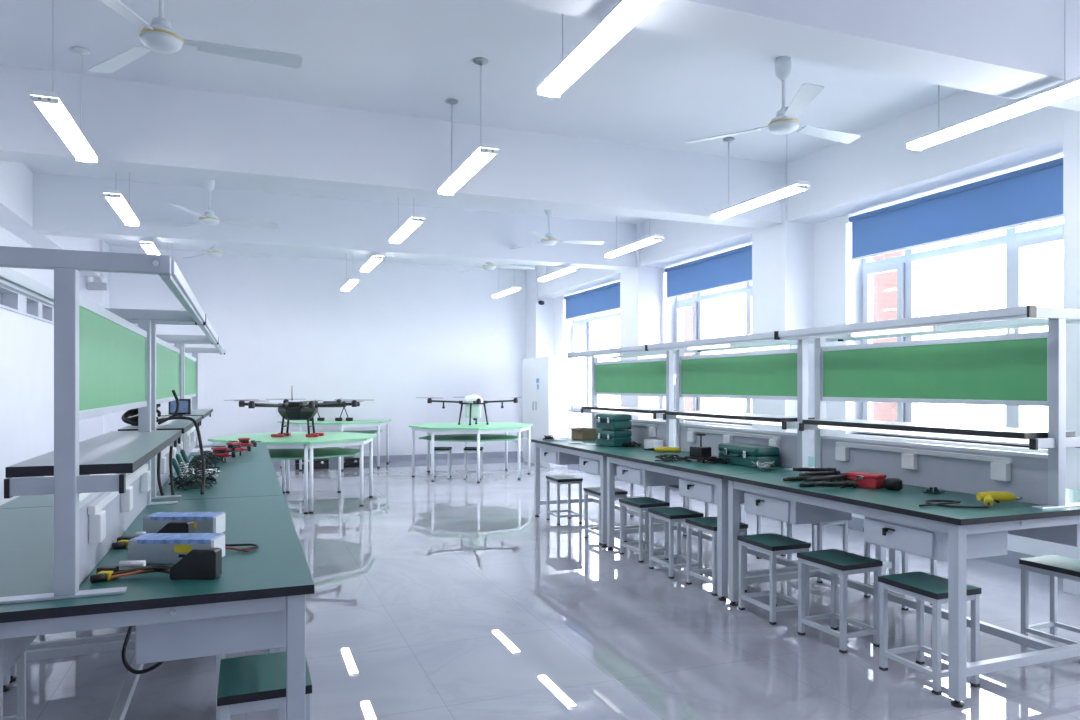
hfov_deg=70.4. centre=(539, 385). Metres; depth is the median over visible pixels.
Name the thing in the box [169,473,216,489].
wire tangle
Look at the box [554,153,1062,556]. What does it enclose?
wall
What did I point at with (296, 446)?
table
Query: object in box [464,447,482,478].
stool
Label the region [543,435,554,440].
tray
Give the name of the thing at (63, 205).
ceiling beam
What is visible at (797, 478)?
folding arm
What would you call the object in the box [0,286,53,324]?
window
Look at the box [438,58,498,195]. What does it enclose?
lamp
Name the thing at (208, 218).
ceiling fan
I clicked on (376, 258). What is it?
lamp
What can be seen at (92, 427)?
trim
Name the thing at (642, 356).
lamp
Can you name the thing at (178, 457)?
tube
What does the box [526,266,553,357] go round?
trim
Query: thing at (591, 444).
paper sheet
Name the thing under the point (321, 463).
case
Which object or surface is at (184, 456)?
tube
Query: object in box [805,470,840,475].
folding arm
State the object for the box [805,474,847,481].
folding arm
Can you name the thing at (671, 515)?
stool
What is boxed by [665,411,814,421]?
shelf
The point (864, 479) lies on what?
box
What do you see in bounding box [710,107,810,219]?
lamp
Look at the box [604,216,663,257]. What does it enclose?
lamp
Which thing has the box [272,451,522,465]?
baseboard
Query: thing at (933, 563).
stool
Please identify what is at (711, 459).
wire tangle
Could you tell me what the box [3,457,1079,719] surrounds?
floor
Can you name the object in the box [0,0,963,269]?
ceiling
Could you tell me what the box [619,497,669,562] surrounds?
stool
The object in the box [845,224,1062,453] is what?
window
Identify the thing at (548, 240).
ceiling fan
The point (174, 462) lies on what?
tube
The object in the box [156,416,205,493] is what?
cable
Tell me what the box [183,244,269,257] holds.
ceiling fan
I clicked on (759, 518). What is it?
stool
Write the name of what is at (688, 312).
brick building
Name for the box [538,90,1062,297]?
trim
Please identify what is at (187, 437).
socket
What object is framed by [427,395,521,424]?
drone
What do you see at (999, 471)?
socket
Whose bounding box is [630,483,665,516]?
stool
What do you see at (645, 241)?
diffuser
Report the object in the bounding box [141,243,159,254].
diffuser
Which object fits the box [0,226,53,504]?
wall
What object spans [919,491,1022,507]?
gun
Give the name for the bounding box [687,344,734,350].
lamp
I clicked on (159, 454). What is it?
hanging cable
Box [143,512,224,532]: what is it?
charger
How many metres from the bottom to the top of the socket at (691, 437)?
0.086 m
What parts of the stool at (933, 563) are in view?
leg, foot rail, leg, leg, leg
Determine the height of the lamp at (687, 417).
0.027 m
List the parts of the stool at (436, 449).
leg, foot rail, seat, leg, leg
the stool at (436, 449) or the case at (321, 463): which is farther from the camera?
the case at (321, 463)
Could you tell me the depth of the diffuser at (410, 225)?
7.68 m
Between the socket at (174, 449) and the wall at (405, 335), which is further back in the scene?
the wall at (405, 335)
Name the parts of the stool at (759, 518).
leg, leg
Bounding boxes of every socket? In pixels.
[88,510,105,543]
[120,486,132,511]
[140,470,150,491]
[160,457,165,473]
[172,448,175,458]
[177,442,182,454]
[185,435,189,446]
[190,431,194,441]
[649,427,655,436]
[687,431,695,441]
[723,435,732,442]
[769,439,779,449]
[835,446,848,460]
[901,453,917,469]
[990,462,1010,480]
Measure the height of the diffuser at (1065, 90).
0.034 m
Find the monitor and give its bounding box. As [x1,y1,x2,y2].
[169,399,190,416]
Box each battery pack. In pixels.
[90,548,221,582]
[112,521,193,549]
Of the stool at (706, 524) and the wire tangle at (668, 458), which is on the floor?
the stool at (706, 524)
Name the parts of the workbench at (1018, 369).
leg, drawer, upright post, arm, leg, drawer, lamp rail, rail frame, socket rail, panel cap rail, board frame, partition panel, leg, lamp rail, arm, upright post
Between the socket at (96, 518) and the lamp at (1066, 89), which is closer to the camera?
the socket at (96, 518)
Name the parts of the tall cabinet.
door, door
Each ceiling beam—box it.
[0,64,781,228]
[33,173,636,269]
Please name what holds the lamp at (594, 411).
attached to the workbench at (653, 376)
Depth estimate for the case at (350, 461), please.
12.88 m
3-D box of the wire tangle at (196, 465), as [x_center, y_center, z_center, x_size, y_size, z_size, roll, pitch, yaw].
[-2.224,0.524,4.995,0.188,0.072,0.235,0,0,40]
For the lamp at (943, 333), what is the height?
0.024 m
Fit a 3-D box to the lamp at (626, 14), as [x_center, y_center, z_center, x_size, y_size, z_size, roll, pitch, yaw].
[0.259,-1.899,3.549,0.136,0.697,1.204,0,0,-21]
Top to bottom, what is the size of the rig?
0.215 m
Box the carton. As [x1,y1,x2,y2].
[644,439,663,448]
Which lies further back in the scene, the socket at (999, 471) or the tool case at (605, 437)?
the tool case at (605, 437)
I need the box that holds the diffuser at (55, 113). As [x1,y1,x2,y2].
[35,102,96,161]
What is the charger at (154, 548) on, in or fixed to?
on the workbench at (49, 556)
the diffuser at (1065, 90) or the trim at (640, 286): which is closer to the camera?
the diffuser at (1065, 90)
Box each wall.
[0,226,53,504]
[109,246,525,456]
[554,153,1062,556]
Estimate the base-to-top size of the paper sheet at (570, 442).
0.006 m
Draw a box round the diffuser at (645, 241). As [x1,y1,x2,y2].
[605,237,660,257]
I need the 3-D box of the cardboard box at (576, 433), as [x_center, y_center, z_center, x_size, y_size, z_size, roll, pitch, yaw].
[0.443,0.493,8.086,0.241,0.132,0.242,0,0,-27]
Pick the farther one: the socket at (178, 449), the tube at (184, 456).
the socket at (178, 449)
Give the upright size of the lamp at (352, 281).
0.697 m
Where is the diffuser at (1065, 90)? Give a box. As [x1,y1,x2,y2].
[908,81,1079,149]
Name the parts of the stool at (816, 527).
leg, leg, leg, seat rail, leg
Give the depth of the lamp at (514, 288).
12.72 m
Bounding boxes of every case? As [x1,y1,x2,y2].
[295,458,328,469]
[337,456,359,467]
[596,413,631,429]
[596,429,631,446]
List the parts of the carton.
lid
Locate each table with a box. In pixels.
[208,432,376,513]
[278,419,391,470]
[408,422,532,482]
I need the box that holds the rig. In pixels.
[685,432,716,462]
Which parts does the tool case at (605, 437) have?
lid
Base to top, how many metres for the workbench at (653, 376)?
1.730 m
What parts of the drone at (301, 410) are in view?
motor, motor, arm, arm, landing leg, arm, landing leg, motor, arm, motor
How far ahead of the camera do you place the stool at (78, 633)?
4.08 m
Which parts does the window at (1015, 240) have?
sash, sill, sash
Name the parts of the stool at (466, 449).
leg, seat, foot rail, leg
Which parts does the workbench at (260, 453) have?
upright post, arm, socket rail, board frame, partition panel, upright post, arm, lamp rail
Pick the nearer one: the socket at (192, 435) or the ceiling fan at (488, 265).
the socket at (192, 435)
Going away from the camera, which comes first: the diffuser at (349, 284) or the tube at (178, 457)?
the tube at (178, 457)
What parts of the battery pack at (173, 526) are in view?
plate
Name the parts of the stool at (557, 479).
leg, leg, seat rail, foot rail, seat, leg, leg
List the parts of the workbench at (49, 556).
leg, lamp rail, upright post, arm, panel cap rail, board frame, partition panel, socket rail, rail frame, upright post, arm, lamp rail, leg, leg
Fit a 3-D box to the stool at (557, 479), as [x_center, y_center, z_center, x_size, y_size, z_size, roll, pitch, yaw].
[0.243,1.145,7.732,0.270,0.450,0.340,0,0,-19]
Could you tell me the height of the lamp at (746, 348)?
0.024 m
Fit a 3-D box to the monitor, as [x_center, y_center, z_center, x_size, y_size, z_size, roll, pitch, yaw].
[-2.504,0.152,5.318,0.144,0.125,0.065,0,0,-7]
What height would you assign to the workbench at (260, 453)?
1.730 m
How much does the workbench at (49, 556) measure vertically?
1.730 m
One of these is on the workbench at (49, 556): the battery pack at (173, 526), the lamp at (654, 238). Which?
the battery pack at (173, 526)
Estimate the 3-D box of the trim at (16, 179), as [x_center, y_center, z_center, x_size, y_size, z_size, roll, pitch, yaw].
[-4.315,-1.965,4.957,0.300,0.570,15.550,0,0,-21]
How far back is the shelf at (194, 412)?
6.21 m
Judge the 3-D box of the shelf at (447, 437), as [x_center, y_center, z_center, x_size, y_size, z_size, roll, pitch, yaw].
[-1.040,0.786,11.684,1.478,0.018,1.478,0,0,11]
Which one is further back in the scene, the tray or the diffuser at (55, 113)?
the tray
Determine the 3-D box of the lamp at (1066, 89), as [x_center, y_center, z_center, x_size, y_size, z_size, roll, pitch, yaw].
[2.672,-1.899,4.476,0.136,0.697,1.204,0,0,-21]
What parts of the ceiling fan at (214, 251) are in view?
blade, blade, motor, motor, blade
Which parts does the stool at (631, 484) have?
leg, leg, leg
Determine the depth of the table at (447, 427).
11.32 m
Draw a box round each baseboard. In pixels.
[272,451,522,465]
[578,464,1062,578]
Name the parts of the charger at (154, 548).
plate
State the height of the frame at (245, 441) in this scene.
0.106 m
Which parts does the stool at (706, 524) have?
leg, foot rail, leg, seat, seat rail, leg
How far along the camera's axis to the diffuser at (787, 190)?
6.50 m
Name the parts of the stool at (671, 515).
leg, seat rail, leg, foot rail, seat, leg, leg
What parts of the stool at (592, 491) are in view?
leg, foot rail, leg, seat rail, seat, leg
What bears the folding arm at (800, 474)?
on the workbench at (1018, 369)
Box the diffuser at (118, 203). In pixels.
[106,196,138,225]
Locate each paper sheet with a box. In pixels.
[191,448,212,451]
[568,441,583,443]
[578,443,597,445]
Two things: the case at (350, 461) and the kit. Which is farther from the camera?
the case at (350, 461)
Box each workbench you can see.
[0,246,313,719]
[0,317,282,682]
[161,339,271,463]
[531,345,698,547]
[603,331,885,600]
[722,305,1079,707]
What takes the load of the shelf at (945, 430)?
attached to the workbench at (1018, 369)
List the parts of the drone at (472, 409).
arm, landing leg, landing leg, spray tank, landing leg, arm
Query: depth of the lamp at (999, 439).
4.10 m
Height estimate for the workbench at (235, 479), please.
1.730 m
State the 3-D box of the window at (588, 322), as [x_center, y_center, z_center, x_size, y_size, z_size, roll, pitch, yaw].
[1.048,-0.585,12.776,0.303,2.150,2.800,0,0,-21]
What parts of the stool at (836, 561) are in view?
leg, leg, seat rail, foot rail, seat, leg, leg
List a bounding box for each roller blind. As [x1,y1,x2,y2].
[563,281,619,319]
[663,245,751,298]
[846,157,1062,260]
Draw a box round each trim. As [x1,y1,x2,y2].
[0,161,99,276]
[79,240,108,441]
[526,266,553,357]
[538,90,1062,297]
[620,224,660,420]
[752,163,813,456]
[1063,109,1079,595]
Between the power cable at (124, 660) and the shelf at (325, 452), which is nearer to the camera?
the power cable at (124, 660)
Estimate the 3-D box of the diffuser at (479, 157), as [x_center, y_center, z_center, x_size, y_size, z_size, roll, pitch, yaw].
[-0.551,-1.567,5.659,0.120,0.034,1.176,0,0,-21]
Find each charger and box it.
[128,533,224,563]
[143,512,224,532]
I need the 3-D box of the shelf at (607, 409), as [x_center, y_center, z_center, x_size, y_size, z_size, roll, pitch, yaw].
[0.869,0.229,7.496,0.340,0.028,1.500,0,0,-21]
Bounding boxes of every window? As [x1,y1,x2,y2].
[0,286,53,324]
[567,312,619,414]
[662,282,751,428]
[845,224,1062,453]
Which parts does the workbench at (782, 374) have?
leg, drawer, rail frame, upright post, arm, drawer, lamp rail, leg, socket rail, board frame, panel cap rail, partition panel, leg, lamp rail, upright post, arm, leg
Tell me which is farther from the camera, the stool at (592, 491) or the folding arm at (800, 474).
the stool at (592, 491)
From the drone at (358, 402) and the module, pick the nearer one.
the module
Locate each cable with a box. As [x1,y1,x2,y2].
[121,626,164,673]
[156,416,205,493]
[157,452,163,495]
[158,390,178,424]
[169,446,173,494]
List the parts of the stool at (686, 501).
leg, leg, leg, leg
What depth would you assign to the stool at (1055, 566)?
4.05 m
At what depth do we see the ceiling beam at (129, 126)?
6.24 m
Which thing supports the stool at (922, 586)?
on the floor
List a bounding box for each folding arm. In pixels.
[787,473,845,480]
[793,467,836,471]
[799,473,838,480]
[799,480,833,486]
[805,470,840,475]
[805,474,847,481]
[815,481,855,486]
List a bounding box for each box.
[567,427,596,439]
[846,471,902,489]
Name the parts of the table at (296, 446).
leg, leg, leg, leg, leg, leg, leg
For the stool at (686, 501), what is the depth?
7.11 m
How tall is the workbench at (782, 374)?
1.730 m
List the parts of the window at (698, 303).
sash, sill, sash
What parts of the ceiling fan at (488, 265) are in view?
motor, blade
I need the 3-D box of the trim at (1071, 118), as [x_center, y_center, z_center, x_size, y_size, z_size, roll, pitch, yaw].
[3.744,-0.440,4.894,0.360,3.620,0.550,0,0,-21]
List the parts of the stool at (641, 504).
leg, leg, seat rail, foot rail, seat, leg, leg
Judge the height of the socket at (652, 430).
0.086 m
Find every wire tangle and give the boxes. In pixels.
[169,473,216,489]
[181,467,220,481]
[186,460,216,471]
[188,453,226,463]
[622,441,641,446]
[655,454,691,461]
[705,456,729,463]
[827,478,857,487]
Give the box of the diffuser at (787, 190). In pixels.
[711,185,804,219]
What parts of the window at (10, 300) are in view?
pane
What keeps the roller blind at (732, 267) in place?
attached to the window at (698, 303)
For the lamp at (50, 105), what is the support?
hanging from the ceiling at (654, 89)
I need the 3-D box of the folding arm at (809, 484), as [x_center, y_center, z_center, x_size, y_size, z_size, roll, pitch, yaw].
[1.631,0.547,4.333,0.478,0.028,0.040,0,0,-36]
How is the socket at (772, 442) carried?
attached to the workbench at (782, 374)
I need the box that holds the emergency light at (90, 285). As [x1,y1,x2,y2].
[87,276,106,289]
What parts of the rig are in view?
plate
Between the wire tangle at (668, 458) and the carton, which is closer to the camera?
the wire tangle at (668, 458)
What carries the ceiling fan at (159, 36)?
hanging from the ceiling at (654, 89)
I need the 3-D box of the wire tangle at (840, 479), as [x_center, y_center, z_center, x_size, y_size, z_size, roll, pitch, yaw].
[1.683,0.534,4.248,0.174,0.054,0.187,0,0,-21]
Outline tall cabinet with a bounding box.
[523,356,566,467]
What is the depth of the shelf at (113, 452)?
2.40 m
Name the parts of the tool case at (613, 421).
lid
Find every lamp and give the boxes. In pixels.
[30,47,97,162]
[103,172,139,225]
[139,239,160,254]
[341,253,358,291]
[360,253,384,271]
[389,196,424,243]
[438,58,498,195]
[492,286,521,297]
[537,0,661,97]
[538,265,577,281]
[591,410,652,415]
[593,353,622,357]
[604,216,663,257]
[640,354,665,358]
[676,415,781,425]
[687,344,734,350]
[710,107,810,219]
[743,345,794,351]
[818,425,1028,443]
[850,326,939,336]
[906,0,1079,150]
[919,329,1013,338]
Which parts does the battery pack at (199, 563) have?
plate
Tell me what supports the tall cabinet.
on the floor
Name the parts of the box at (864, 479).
lid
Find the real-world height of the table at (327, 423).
0.778 m
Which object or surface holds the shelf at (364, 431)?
attached to the table at (327, 423)
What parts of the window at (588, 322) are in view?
sash, sill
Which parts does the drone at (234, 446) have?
plate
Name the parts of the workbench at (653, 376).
leg, drawer, rail frame, drawer, upright post, leg, lamp rail, board frame, partition panel, panel cap rail, socket rail, lamp rail, upright post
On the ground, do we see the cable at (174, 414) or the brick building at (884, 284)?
the brick building at (884, 284)
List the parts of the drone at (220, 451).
plate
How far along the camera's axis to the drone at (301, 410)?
8.87 m
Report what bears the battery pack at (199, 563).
on the workbench at (49, 556)
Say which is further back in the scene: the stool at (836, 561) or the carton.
the carton
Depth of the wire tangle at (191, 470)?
4.56 m
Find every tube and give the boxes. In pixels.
[172,455,182,481]
[174,447,185,469]
[178,444,191,467]
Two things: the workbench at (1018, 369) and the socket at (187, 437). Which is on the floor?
the workbench at (1018, 369)
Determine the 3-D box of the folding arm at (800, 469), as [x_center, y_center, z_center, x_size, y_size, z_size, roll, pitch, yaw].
[1.661,0.507,4.625,0.250,0.028,0.040,0,0,10]
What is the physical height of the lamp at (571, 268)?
0.697 m
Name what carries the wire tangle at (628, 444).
on the workbench at (653, 376)
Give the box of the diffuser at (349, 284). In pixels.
[341,281,357,290]
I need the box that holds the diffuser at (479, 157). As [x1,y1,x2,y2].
[439,149,495,194]
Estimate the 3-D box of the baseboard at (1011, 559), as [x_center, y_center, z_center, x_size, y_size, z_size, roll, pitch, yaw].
[2.847,1.310,7.709,0.015,0.120,15.550,0,0,-21]
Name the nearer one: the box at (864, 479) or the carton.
the box at (864, 479)
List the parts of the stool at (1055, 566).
leg, seat, seat rail, foot rail, leg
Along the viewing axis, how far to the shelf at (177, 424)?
4.16 m
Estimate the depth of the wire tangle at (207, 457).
5.49 m
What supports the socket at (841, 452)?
attached to the workbench at (1018, 369)
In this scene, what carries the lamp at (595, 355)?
attached to the workbench at (653, 376)
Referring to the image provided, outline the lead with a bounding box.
[225,543,258,551]
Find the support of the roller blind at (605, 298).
attached to the wall at (837, 278)
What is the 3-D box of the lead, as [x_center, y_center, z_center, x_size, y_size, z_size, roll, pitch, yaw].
[-1.042,0.541,2.610,0.152,0.032,0.122,0,0,-5]
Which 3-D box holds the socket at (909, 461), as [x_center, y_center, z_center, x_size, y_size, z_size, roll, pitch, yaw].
[2.071,0.422,4.288,0.034,0.086,0.086,0,0,-21]
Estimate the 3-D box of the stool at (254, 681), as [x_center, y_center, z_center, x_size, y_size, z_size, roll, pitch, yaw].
[-0.888,1.145,2.465,0.270,0.450,0.340,0,0,-21]
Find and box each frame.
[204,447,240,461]
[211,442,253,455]
[228,438,260,447]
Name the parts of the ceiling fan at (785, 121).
blade, rod, motor, motor, blade, blade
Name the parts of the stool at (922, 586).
leg, leg, foot rail, seat, seat rail, leg, leg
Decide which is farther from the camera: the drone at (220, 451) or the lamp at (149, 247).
the lamp at (149, 247)
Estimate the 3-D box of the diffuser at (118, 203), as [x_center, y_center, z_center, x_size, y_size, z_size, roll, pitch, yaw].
[-3.738,-1.567,6.856,0.120,0.034,1.176,0,0,-21]
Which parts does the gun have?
cord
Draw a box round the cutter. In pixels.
[644,447,680,451]
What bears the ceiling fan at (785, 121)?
hanging from the ceiling at (654, 89)
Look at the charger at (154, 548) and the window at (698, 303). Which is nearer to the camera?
the charger at (154, 548)
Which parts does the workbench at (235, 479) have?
leg, cable coil, upright post, arm, partition panel, board frame, socket rail, upright post, metal coil, arm, lamp rail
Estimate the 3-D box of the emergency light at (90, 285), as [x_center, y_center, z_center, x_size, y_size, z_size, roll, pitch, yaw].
[-6.784,-1.570,11.716,0.280,0.200,0.098,0,0,-21]
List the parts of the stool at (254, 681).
leg, seat rail, leg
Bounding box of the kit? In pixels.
[751,461,775,470]
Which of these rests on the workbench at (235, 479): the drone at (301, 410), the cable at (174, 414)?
the cable at (174, 414)
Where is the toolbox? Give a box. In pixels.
[718,443,779,467]
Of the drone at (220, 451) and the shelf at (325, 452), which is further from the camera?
the shelf at (325, 452)
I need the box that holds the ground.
[706,405,1047,429]
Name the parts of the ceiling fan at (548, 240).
blade, blade, rod, motor, blade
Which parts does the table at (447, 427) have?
leg, leg, leg, leg, leg, leg, leg, leg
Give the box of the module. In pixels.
[923,487,944,493]
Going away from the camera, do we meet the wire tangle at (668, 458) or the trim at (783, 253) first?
the wire tangle at (668, 458)
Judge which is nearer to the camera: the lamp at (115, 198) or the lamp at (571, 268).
the lamp at (115, 198)
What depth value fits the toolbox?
5.30 m
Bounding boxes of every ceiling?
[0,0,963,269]
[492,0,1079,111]
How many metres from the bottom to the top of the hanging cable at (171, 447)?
0.300 m
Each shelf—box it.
[5,430,181,477]
[118,416,201,433]
[161,409,212,418]
[268,447,363,459]
[315,430,382,433]
[419,434,523,441]
[582,406,684,413]
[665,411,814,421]
[802,419,1074,438]
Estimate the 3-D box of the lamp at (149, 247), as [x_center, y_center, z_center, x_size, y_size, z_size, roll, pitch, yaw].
[-4.548,-1.899,8.965,0.136,0.697,1.204,0,0,-21]
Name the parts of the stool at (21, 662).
leg, foot rail, leg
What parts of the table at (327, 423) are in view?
leg, leg, leg, leg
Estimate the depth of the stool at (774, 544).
4.49 m
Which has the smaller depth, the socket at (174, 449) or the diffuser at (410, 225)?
the socket at (174, 449)
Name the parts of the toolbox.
lid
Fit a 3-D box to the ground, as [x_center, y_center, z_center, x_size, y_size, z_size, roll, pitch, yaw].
[25.321,1.870,25.799,54.220,0.200,90.000,0,0,-21]
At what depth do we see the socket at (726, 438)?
5.88 m
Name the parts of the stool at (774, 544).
leg, foot rail, seat rail, leg, seat, leg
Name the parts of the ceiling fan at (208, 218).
blade, blade, motor, rod, motor, blade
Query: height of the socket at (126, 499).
0.086 m
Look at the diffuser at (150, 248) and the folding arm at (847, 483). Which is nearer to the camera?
the folding arm at (847, 483)
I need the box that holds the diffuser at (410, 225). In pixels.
[390,219,421,242]
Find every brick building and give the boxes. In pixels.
[684,293,696,410]
[873,250,902,421]
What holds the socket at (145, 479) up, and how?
attached to the workbench at (49, 556)
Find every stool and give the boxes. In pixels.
[0,650,25,719]
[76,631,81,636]
[217,652,311,719]
[434,447,451,478]
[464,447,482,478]
[546,475,582,524]
[583,487,627,544]
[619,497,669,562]
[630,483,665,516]
[648,507,703,578]
[666,485,708,535]
[685,516,747,595]
[737,533,810,624]
[740,503,785,558]
[787,521,847,582]
[797,549,882,653]
[863,527,936,610]
[878,571,980,694]
[1019,555,1079,644]
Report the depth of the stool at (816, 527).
5.41 m
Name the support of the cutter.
on the workbench at (782, 374)
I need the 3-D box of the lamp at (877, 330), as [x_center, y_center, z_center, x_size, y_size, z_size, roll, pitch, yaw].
[1.891,-0.290,4.107,0.036,0.024,0.578,0,0,-21]
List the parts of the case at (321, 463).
lid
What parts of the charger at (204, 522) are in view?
plate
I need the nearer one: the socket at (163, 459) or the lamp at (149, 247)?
the socket at (163, 459)
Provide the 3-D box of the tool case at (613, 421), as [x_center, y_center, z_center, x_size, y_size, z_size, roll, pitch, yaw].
[0.675,0.331,7.160,0.243,0.140,0.318,0,0,-28]
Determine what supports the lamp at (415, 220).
hanging from the ceiling at (654, 89)
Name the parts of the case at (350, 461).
lid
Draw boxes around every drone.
[224,396,356,436]
[309,401,362,420]
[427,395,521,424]
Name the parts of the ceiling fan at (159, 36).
blade, blade, motor, motor, rod, blade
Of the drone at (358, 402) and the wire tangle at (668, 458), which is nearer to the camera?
the wire tangle at (668, 458)
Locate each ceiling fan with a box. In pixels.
[88,0,302,73]
[169,179,277,227]
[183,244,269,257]
[461,261,534,271]
[511,209,604,248]
[685,56,860,143]
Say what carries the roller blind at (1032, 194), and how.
attached to the window at (1015, 240)
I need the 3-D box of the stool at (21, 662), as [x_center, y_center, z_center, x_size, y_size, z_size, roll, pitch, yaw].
[-2.066,1.145,2.784,0.270,0.450,0.340,0,0,-21]
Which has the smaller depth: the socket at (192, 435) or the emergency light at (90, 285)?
the socket at (192, 435)

